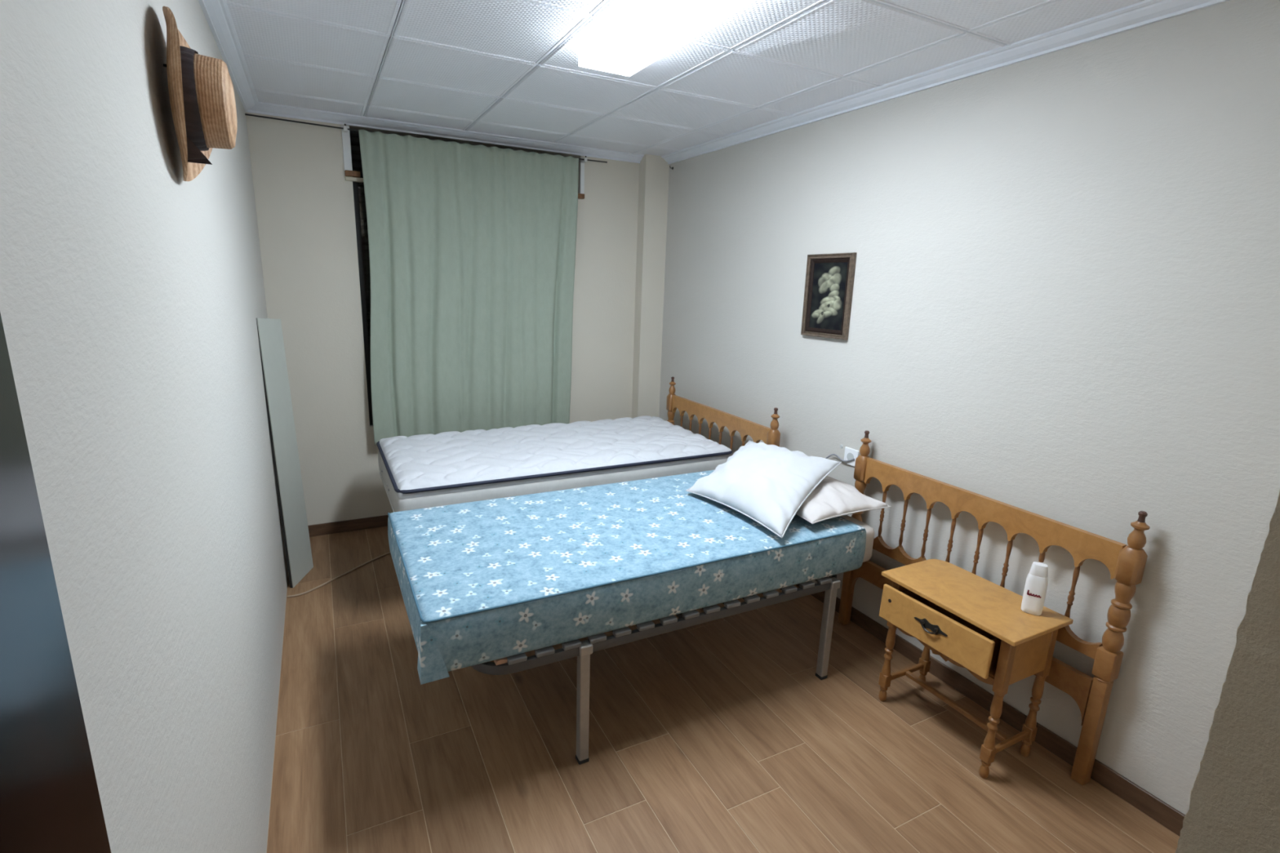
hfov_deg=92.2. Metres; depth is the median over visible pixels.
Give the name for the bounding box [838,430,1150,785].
headboard
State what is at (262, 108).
crown molding
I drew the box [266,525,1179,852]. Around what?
floor
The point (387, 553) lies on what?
cable
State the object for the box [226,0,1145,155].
ceiling
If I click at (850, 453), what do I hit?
wall socket
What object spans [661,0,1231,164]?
crown molding
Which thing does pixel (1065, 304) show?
wall
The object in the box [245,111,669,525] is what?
wall
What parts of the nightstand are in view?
leg, drawer, leg, handle, drawer, drawer, panel, drawer, leg, panel, leg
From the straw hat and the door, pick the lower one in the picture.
the door
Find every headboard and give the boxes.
[666,376,780,450]
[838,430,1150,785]
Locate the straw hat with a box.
[162,5,237,181]
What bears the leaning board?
on the floor
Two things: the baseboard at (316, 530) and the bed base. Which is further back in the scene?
the baseboard at (316, 530)
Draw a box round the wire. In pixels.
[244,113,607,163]
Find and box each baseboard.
[307,515,388,537]
[795,580,1185,835]
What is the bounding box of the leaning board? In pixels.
[256,318,313,587]
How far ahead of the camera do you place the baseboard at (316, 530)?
3.91 m
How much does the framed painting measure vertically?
0.404 m
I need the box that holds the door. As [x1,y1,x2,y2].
[0,312,111,852]
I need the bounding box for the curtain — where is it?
[358,129,578,445]
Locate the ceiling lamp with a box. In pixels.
[578,0,755,75]
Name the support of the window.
in the wall at (304, 202)
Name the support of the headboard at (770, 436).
on the floor
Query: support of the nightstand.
on the floor
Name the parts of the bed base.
leg, rail frame, leg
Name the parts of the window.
frame, pane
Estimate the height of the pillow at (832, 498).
0.125 m
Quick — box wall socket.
[843,446,858,466]
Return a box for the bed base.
[471,574,840,764]
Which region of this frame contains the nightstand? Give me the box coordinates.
[878,559,1073,778]
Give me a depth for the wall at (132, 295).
0.94 m
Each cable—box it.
[287,551,390,597]
[825,453,854,462]
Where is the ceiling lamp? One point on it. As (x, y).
(643, 32)
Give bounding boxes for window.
[341,124,584,425]
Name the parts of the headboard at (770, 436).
post, rail, post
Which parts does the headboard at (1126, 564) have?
post, rail, rail, rail, post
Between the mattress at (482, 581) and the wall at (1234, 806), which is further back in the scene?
the mattress at (482, 581)
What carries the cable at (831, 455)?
attached to the wall at (1065, 304)
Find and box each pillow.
[685,440,841,537]
[795,475,891,524]
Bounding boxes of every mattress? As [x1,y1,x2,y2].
[376,415,732,512]
[387,470,874,684]
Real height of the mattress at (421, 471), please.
0.232 m
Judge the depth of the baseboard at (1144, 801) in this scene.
2.26 m
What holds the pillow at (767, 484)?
on the mattress at (482, 581)
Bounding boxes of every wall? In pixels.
[0,0,288,852]
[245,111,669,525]
[658,0,1279,814]
[1175,489,1279,852]
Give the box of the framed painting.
[800,252,857,340]
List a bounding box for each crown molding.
[198,0,258,112]
[248,102,644,163]
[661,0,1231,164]
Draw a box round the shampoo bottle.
[1021,561,1048,615]
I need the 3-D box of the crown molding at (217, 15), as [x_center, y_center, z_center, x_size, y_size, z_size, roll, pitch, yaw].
[-0.800,-1.075,0.914,0.066,0.045,5.383,-5,15,-27]
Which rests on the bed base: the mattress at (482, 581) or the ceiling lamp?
the mattress at (482, 581)
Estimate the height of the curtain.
1.801 m
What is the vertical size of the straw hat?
0.330 m

